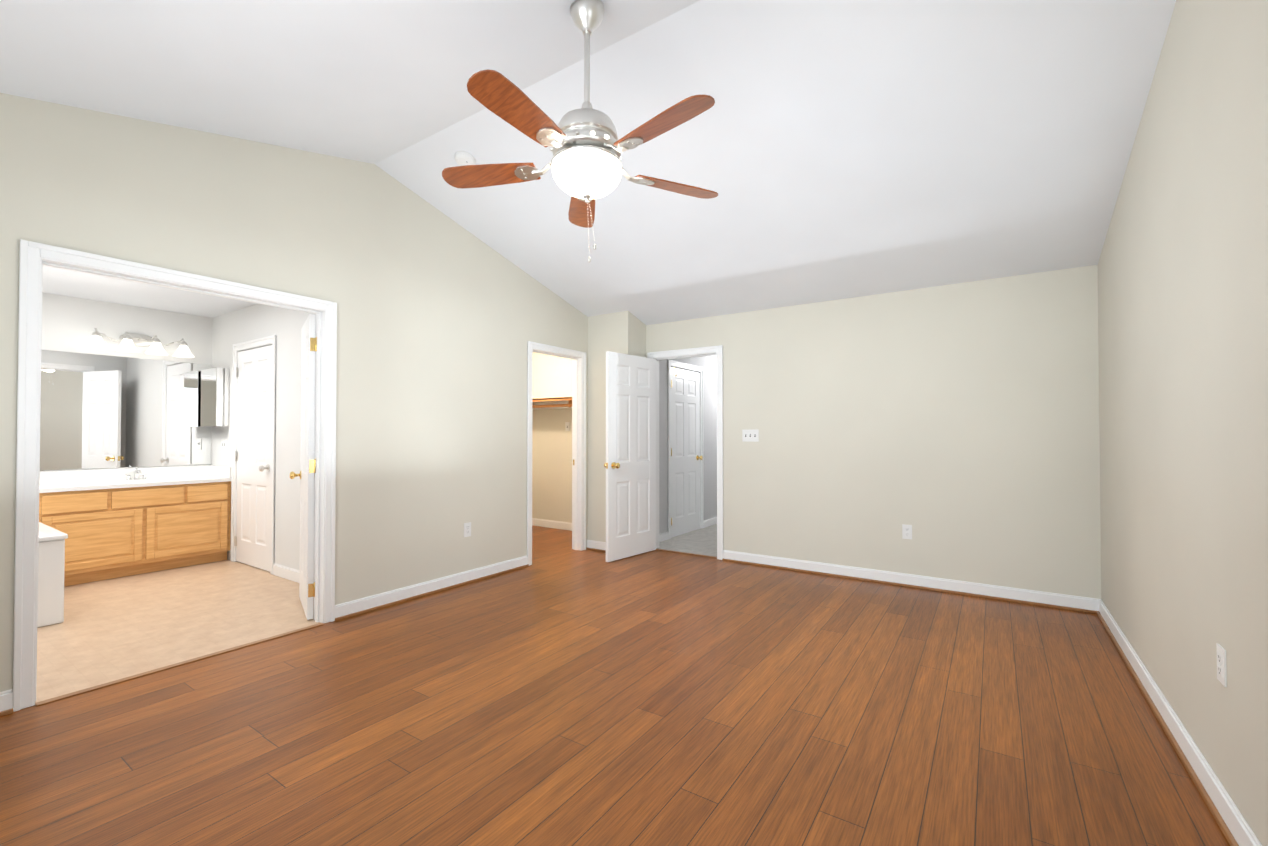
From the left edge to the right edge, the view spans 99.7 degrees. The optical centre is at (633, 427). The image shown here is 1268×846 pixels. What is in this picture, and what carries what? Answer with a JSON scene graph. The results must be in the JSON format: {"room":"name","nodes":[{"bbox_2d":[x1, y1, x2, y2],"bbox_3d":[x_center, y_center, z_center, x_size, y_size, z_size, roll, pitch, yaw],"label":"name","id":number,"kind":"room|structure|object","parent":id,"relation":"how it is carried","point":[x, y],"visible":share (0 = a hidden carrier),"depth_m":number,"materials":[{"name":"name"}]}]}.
{"room":"empty bedroom","nodes":[
{"label":"empty bedroom","id":0,"kind":"room"},
{"bbox_2d":[40,292,212,471],"bbox_3d":[-5.257,0.070,4.320,0.120,2.440,3.240,-1,-1,34],"label":"wall","id":1,"kind":"structure","parent":0,"point":[69,324],"depth_m":4.94,"materials":[{"name":"white paint"}]},
{"bbox_2d":[39,466,206,481],"bbox_3d":[-4.723,0.440,4.976,0.020,0.100,1.292,-1,-1,34],"label":"backsplash","id":2,"kind":"structure","parent":1,"relation":"attached to","point":[162,472],"depth_m":4.91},
{"bbox_2d":[40,350,211,470],"bbox_3d":[-4.726,-0.138,4.997,0.006,1.025,1.281,-1,-1,34],"label":"vanity mirror","id":3,"kind":"object","parent":1,"relation":"attached to","point":[101,411],"visible":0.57,"depth_m":4.94,"materials":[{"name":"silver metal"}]},
{"bbox_2d":[83,328,193,357],"bbox_3d":[-4.605,-0.790,5.002,0.207,0.191,0.779,-1,-1,34],"label":"light bar","id":4,"kind":"object","parent":1,"relation":"attached to","point":[130,342],"visible":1,"depth_m":5.02,"materials":[{"name":"white glass"}]},
{"bbox_2d":[36,559,313,695],"bbox_3d":[-4.028,1.329,3.478,3.080,0.100,3.240,-1,-1,34],"label":"floor","id":5,"kind":"structure","parent":0,"point":[108,627],"depth_m":3.58,"materials":[{"name":"tile"}]},
{"bbox_2d":[37,522,67,627],"bbox_3d":[-4.625,0.940,3.634,1.664,0.683,0.809,-1,-1,34],"label":"bathtub","id":6,"kind":"object","parent":5,"relation":"on","point":[51,560],"visible":0.35,"depth_m":3.46,"materials":[{"name":"white ceramic"}]},
{"bbox_2d":[39,478,230,585],"bbox_3d":[-4.501,0.910,4.823,0.551,0.775,1.287,-1,-1,34],"label":"bathroom vanity","id":7,"kind":"object","parent":5,"relation":"on","point":[114,523],"depth_m":4.64,"materials":[{"name":"brown wood"}]},
{"bbox_2d":[39,474,226,489],"bbox_3d":[-4.499,0.505,4.824,0.560,0.035,1.292,-1,-1,34],"label":"countertop","id":8,"kind":"structure","parent":7,"relation":"on","point":[194,477],"depth_m":4.68,"materials":[{"name":"white stone"}]},
{"bbox_2d":[211,304,315,569],"bbox_3d":[-3.108,0.076,4.756,2.960,2.440,0.120,-1,-1,34],"label":"wall","id":9,"kind":"structure","parent":0,"point":[288,324],"depth_m":4.66,"materials":[{"name":"white paint"}]},
{"bbox_2d":[200,367,228,426],"bbox_3d":[-4.198,-0.293,5.354,0.400,0.575,0.104,-1,-1,34],"label":"upper cabinet","id":10,"kind":"object","parent":9,"relation":"attached to","point":[215,397],"visible":1,"depth_m":5.26,"materials":[{"name":"silver metal"}]},
{"bbox_2d":[207,466,230,477],"bbox_3d":[-4.140,0.444,5.350,0.531,0.100,0.020,-1,-1,34],"label":"backsplash","id":11,"kind":"structure","parent":9,"relation":"attached to","point":[219,471],"depth_m":5.32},
{"bbox_2d":[221,439,225,449],"bbox_3d":[-4.101,0.174,5.339,0.116,0.115,0.016,-1,-1,34],"label":"bathroom light switch","id":12,"kind":"object","parent":9,"relation":"attached to","point":[223,444],"visible":1,"depth_m":5.34,"materials":[{"name":"white plastic"}]},
{"bbox_2d":[234,345,271,571],"bbox_3d":[-3.525,0.279,4.984,0.764,2.020,0.179,-1,-1,34],"label":"closet door","id":13,"kind":"structure","parent":9,"relation":"in","point":[252,540],"depth_m":4.96,"materials":[{"name":"white wood"}]},
{"bbox_2d":[231,335,275,574],"bbox_3d":[-3.498,0.271,5.015,0.796,2.058,0.128,-1,-1,34],"label":"door frame","id":14,"kind":"structure","parent":9,"relation":"attached to","point":[236,429],"depth_m":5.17,"materials":[{"name":"white wood"}]},
{"bbox_2d":[273,563,313,582],"bbox_3d":[-2.541,1.240,4.278,1.502,0.100,0.014,-1,-1,34],"label":"baseboard","id":15,"kind":"structure","parent":9,"relation":"attached to","point":[288,573],"depth_m":4.55,"materials":[{"name":"white wood"}]},
{"bbox_2d":[0,93,587,691],"bbox_3d":[-1.963,-0.308,3.651,0.060,3.180,5.395,-1,-1,34],"label":"wall","id":16,"kind":"structure","parent":0,"point":[433,319],"depth_m":3.68,"materials":[{"name":"beige paint"}]},
{"bbox_2d":[0,689,12,716],"bbox_3d":[-3.059,1.209,1.919,0.029,0.100,1.092,-1,-1,34],"label":"baseboard","id":17,"kind":"structure","parent":16,"relation":"attached to","point":[6,702],"depth_m":2.36,"materials":[{"name":"white wood"}]},
{"bbox_2d":[13,239,336,711],"bbox_3d":[-2.427,0.244,3.006,0.128,2.058,1.296,-1,-1,34],"label":"door frame","id":18,"kind":"structure","parent":16,"relation":"attached to","point":[319,494],"depth_m":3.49,"materials":[{"name":"white wood"}]},
{"bbox_2d":[35,620,319,702],"bbox_3d":[-2.427,1.323,2.992,0.120,0.100,1.296,-1,-1,34],"label":"sill","id":19,"kind":"structure","parent":16,"relation":"attached to","point":[68,690],"depth_m":2.88,"materials":[{"name":"plastic"}]},
{"bbox_2d":[35,623,324,705],"bbox_3d":[-2.369,1.270,2.954,0.042,0.006,1.260,-1,-1,34],"label":"trim","id":20,"kind":"structure","parent":16,"relation":"attached to","point":[159,669],"depth_m":2.81,"materials":[{"name":"brown wood"}]},
{"bbox_2d":[290,314,316,619],"bbox_3d":[-2.318,0.264,3.792,0.179,2.020,0.624,1,-1,-36],"label":"bathroom door","id":21,"kind":"structure","parent":16,"relation":"in","point":[306,474],"depth_m":3.57,"materials":[{"name":"white wood"}]},
{"bbox_2d":[335,555,528,620],"bbox_3d":[-1.484,1.240,4.263,0.029,0.100,1.764,-1,-1,34],"label":"baseboard","id":22,"kind":"structure","parent":16,"relation":"attached to","point":[345,610],"depth_m":4.08,"materials":[{"name":"white wood"}]},
{"bbox_2d":[464,522,470,536],"bbox_3d":[-1.381,0.852,4.440,0.007,0.115,0.070,-1,-1,34],"label":"electrical outlet","id":23,"kind":"object","parent":16,"relation":"attached to","point":[467,529],"visible":1,"depth_m":4.44,"materials":[{"name":"white plastic"}]},
{"bbox_2d":[532,549,579,563],"bbox_3d":[-0.814,1.355,5.393,0.120,0.100,0.761,-1,-1,34],"label":"sill","id":24,"kind":"structure","parent":16,"relation":"attached to","point":[542,559],"depth_m":5.39,"materials":[{"name":"brown wood"}]},
{"bbox_2d":[527,341,585,565],"bbox_3d":[-0.814,0.276,5.407,0.128,2.058,0.761,-1,-1,34],"label":"door frame","id":25,"kind":"structure","parent":16,"relation":"attached to","point":[577,453],"depth_m":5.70,"materials":[{"name":"white wood"}]},
{"bbox_2d":[0,0,699,317],"bbox_3d":[-2.160,-1.602,2.261,7.580,0.850,3.240,-1,-1,34],"label":"ceiling","id":26,"kind":"structure","parent":0,"point":[372,81],"depth_m":2.44,"materials":[{"name":"paint"}]},
{"bbox_2d":[442,0,717,261],"bbox_3d":[-0.208,-1.279,2.261,1.266,1.114,1.247,-1,-1,34],"label":"ceiling fan","id":27,"kind":"object","parent":26,"relation":"hanging from","point":[587,146],"visible":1,"depth_m":2.19,"materials":[{"name":"brown wood"}]},
{"bbox_2d":[532,526,571,559],"bbox_3d":[-1.598,1.363,6.001,1.860,0.100,2.500,-1,-1,34],"label":"floor","id":28,"kind":"structure","parent":0,"point":[546,541],"depth_m":6.14,"materials":[{"name":"brown wood"}]},
{"bbox_2d":[532,352,571,522],"bbox_3d":[-0.862,0.105,6.969,1.820,2.440,0.100,-1,-1,34],"label":"wall","id":29,"kind":"structure","parent":0,"point":[552,465],"depth_m":7.06,"materials":[{"name":"beige paint"}]},
{"bbox_2d":[532,518,571,530],"bbox_3d":[-0.919,1.275,6.923,1.760,0.100,0.014,-1,-1,34],"label":"baseboard","id":30,"kind":"structure","parent":29,"relation":"attached to","point":[552,524],"depth_m":7.02,"materials":[{"name":"white wood"}]},
{"bbox_2d":[532,397,571,409],"bbox_3d":[-1.028,-0.296,6.781,1.752,0.118,0.400,-1,-1,34],"label":"closet shelf","id":31,"kind":"object","parent":29,"relation":"attached to","point":[554,403],"visible":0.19,"depth_m":6.71,"materials":[{"name":"brown wood"}]},
{"bbox_2d":[565,422,569,430],"bbox_3d":[-0.861,-0.005,6.900,0.070,0.115,0.016,-1,-1,34],"label":"light switch","id":32,"kind":"object","parent":29,"relation":"attached to","point":[567,426],"visible":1,"depth_m":6.90,"materials":[{"name":"white plastic"}]},
{"bbox_2d":[587,312,618,541],"bbox_3d":[-0.297,0.043,5.704,0.410,2.531,0.120,-1,-1,34],"label":"wall","id":33,"kind":"structure","parent":0,"point":[603,333],"depth_m":5.69,"materials":[{"name":"beige paint"}]},
{"bbox_2d":[586,540,605,551],"bbox_3d":[-0.288,1.257,5.593,0.530,0.100,0.029,-1,-1,34],"label":"baseboard","id":34,"kind":"structure","parent":33,"relation":"attached to","point":[600,546],"depth_m":5.67,"materials":[{"name":"white wood"}]},
{"bbox_2d":[0,549,1229,845],"bbox_3d":[-0.056,1.317,2.504,4.360,0.100,5.655,-1,-1,34],"label":"floor","id":35,"kind":"structure","parent":0,"point":[586,697],"depth_m":2.23,"materials":[{"name":"brown wood"}]},
{"bbox_2d":[619,311,645,356],"bbox_3d":[0.019,0.043,5.700,0.120,2.531,0.465,-1,-1,34],"label":"wall","id":36,"kind":"structure","parent":0,"point":[632,334],"depth_m":5.55,"materials":[{"name":"beige paint"}]},
{"bbox_2d":[646,325,651,357],"bbox_3d":[0.195,0.091,5.789,0.072,2.438,0.120,-1,-1,34],"label":"wall","id":37,"kind":"structure","parent":0,"point":[648,338],"depth_m":5.75,"materials":[{"name":"beige paint"}]},
{"bbox_2d":[658,524,716,556],"bbox_3d":[1.501,1.371,6.892,1.350,0.108,3.365,-1,-1,34],"label":"floor","id":38,"kind":"structure","parent":0,"point":[702,541],"depth_m":6.05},
{"bbox_2d":[659,355,716,533],"bbox_3d":[1.014,0.110,7.287,0.120,2.440,3.280,-1,-1,34],"label":"wall","id":39,"kind":"structure","parent":0,"point":[709,364],"depth_m":7.06,"materials":[{"name":"grey paint"}]},
{"bbox_2d":[659,531,668,541],"bbox_3d":[0.278,1.264,6.056,0.014,0.100,0.442,-1,-1,34],"label":"baseboard","id":40,"kind":"structure","parent":39,"relation":"attached to","point":[664,536],"depth_m":6.15,"materials":[{"name":"white wood"}]},
{"bbox_2d":[668,359,703,538],"bbox_3d":[0.602,0.267,6.658,0.142,2.108,0.896,-1,-1,34],"label":"door frame","id":41,"kind":"structure","parent":39,"relation":"attached to","point":[683,365],"depth_m":6.68,"materials":[{"name":"white wood"}]},
{"bbox_2d":[671,367,702,537],"bbox_3d":[0.627,0.300,6.635,0.179,2.022,0.764,-1,-1,34],"label":"hall door","id":42,"kind":"structure","parent":39,"relation":"in","point":[686,457],"depth_m":6.61,"materials":[{"name":"white wood"}]},
{"bbox_2d":[704,517,716,527],"bbox_3d":[1.415,1.286,7.748,0.014,0.100,1.842,-1,-1,34],"label":"baseboard","id":43,"kind":"structure","parent":39,"relation":"attached to","point":[710,522],"depth_m":7.15,"materials":[{"name":"white wood"}]},
{"bbox_2d":[375,0,1175,324],"bbox_3d":[0.732,-1.542,3.823,4.520,0.928,2.920,-1,-1,34],"label":"ceiling","id":44,"kind":"structure","parent":0,"point":[827,150],"depth_m":3.10,"materials":[{"name":"paint"}]},
{"bbox_2d":[455,151,475,165],"bbox_3d":[-1.134,-1.792,3.595,0.140,0.069,0.138,-1,-1,34],"label":"smoke detector","id":45,"kind":"object","parent":44,"relation":"attached to","point":[462,158],"visible":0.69,"depth_m":3.56,"materials":[{"name":"white plastic"}]},
{"bbox_2d":[652,265,1100,598],"bbox_3d":[1.735,0.077,4.754,3.638,2.438,0.120,-1,-1,34],"label":"wall","id":46,"kind":"structure","parent":0,"point":[956,426],"depth_m":4.28,"materials":[{"name":"beige paint"}]},
{"bbox_2d":[604,351,655,561],"bbox_3d":[-0.016,0.285,5.416,0.179,2.020,0.747,-1,-1,41],"label":"bedroom door","id":47,"kind":"structure","parent":46,"relation":"in","point":[630,465],"depth_m":5.37,"materials":[{"name":"white wood"}]},
{"bbox_2d":[647,345,722,559],"bbox_3d":[0.509,0.252,5.493,0.876,2.108,0.018,-1,-1,34],"label":"trim","id":48,"kind":"structure","parent":46,"relation":"attached to","point":[701,350],"depth_m":5.27,"materials":[{"name":"white wood"}]},
{"bbox_2d":[653,352,716,547],"bbox_3d":[0.547,0.278,5.550,0.776,2.058,0.128,-1,-1,34],"label":"door frame","id":49,"kind":"structure","parent":46,"relation":"attached to","point":[657,432],"depth_m":5.75,"materials":[{"name":"white wood"}]},
{"bbox_2d":[656,548,716,558],"bbox_3d":[0.533,1.301,5.516,0.740,0.011,0.040,-1,-1,34],"label":"trim","id":50,"kind":"structure","parent":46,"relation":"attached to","point":[687,553],"depth_m":5.49,"materials":[{"name":"brown wood"}]},
{"bbox_2d":[742,429,758,441],"bbox_3d":[1.107,0.081,5.094,0.162,0.115,0.016,-1,-1,34],"label":"light switch","id":51,"kind":"object","parent":46,"relation":"attached to","point":[751,435],"visible":1,"depth_m":5.09,"materials":[{"name":"white plastic"}]},
{"bbox_2d":[902,524,911,538],"bbox_3d":[2.217,0.851,4.343,0.070,0.115,0.007,-1,-1,34],"label":"electrical outlet","id":52,"kind":"object","parent":46,"relation":"attached to","point":[906,531],"visible":1,"depth_m":4.34,"materials":[{"name":"white plastic"}]},
{"bbox_2d":[722,550,1099,613],"bbox_3d":[2.036,1.242,4.447,2.812,0.100,0.029,-1,-1,34],"label":"baseboard","id":53,"kind":"structure","parent":46,"relation":"attached to","point":[1053,600],"depth_m":4.25,"materials":[{"name":"white wood"}]},
{"bbox_2d":[1098,0,1267,845],"bbox_3d":[1.728,-0.339,1.379,0.120,3.180,5.740,-1,-1,34],"label":"wall","id":54,"kind":"structure","parent":0,"point":[1183,331],"depth_m":1.91,"materials":[{"name":"beige paint"}]},
{"bbox_2d":[1097,599,1261,845],"bbox_3d":[1.666,1.202,1.400,0.029,0.100,5.500,-1,-1,34],"label":"baseboard","id":55,"kind":"structure","parent":54,"relation":"attached to","point":[1235,828],"depth_m":2.00,"materials":[{"name":"white wood"}]},
{"bbox_2d":[1216,643,1226,686],"bbox_3d":[1.892,0.766,1.724,0.007,0.115,0.070,-1,-1,34],"label":"electrical outlet","id":56,"kind":"object","parent":54,"relation":"attached to","point":[1221,667],"visible":1,"depth_m":1.71,"materials":[{"name":"white plastic"}]}
]}

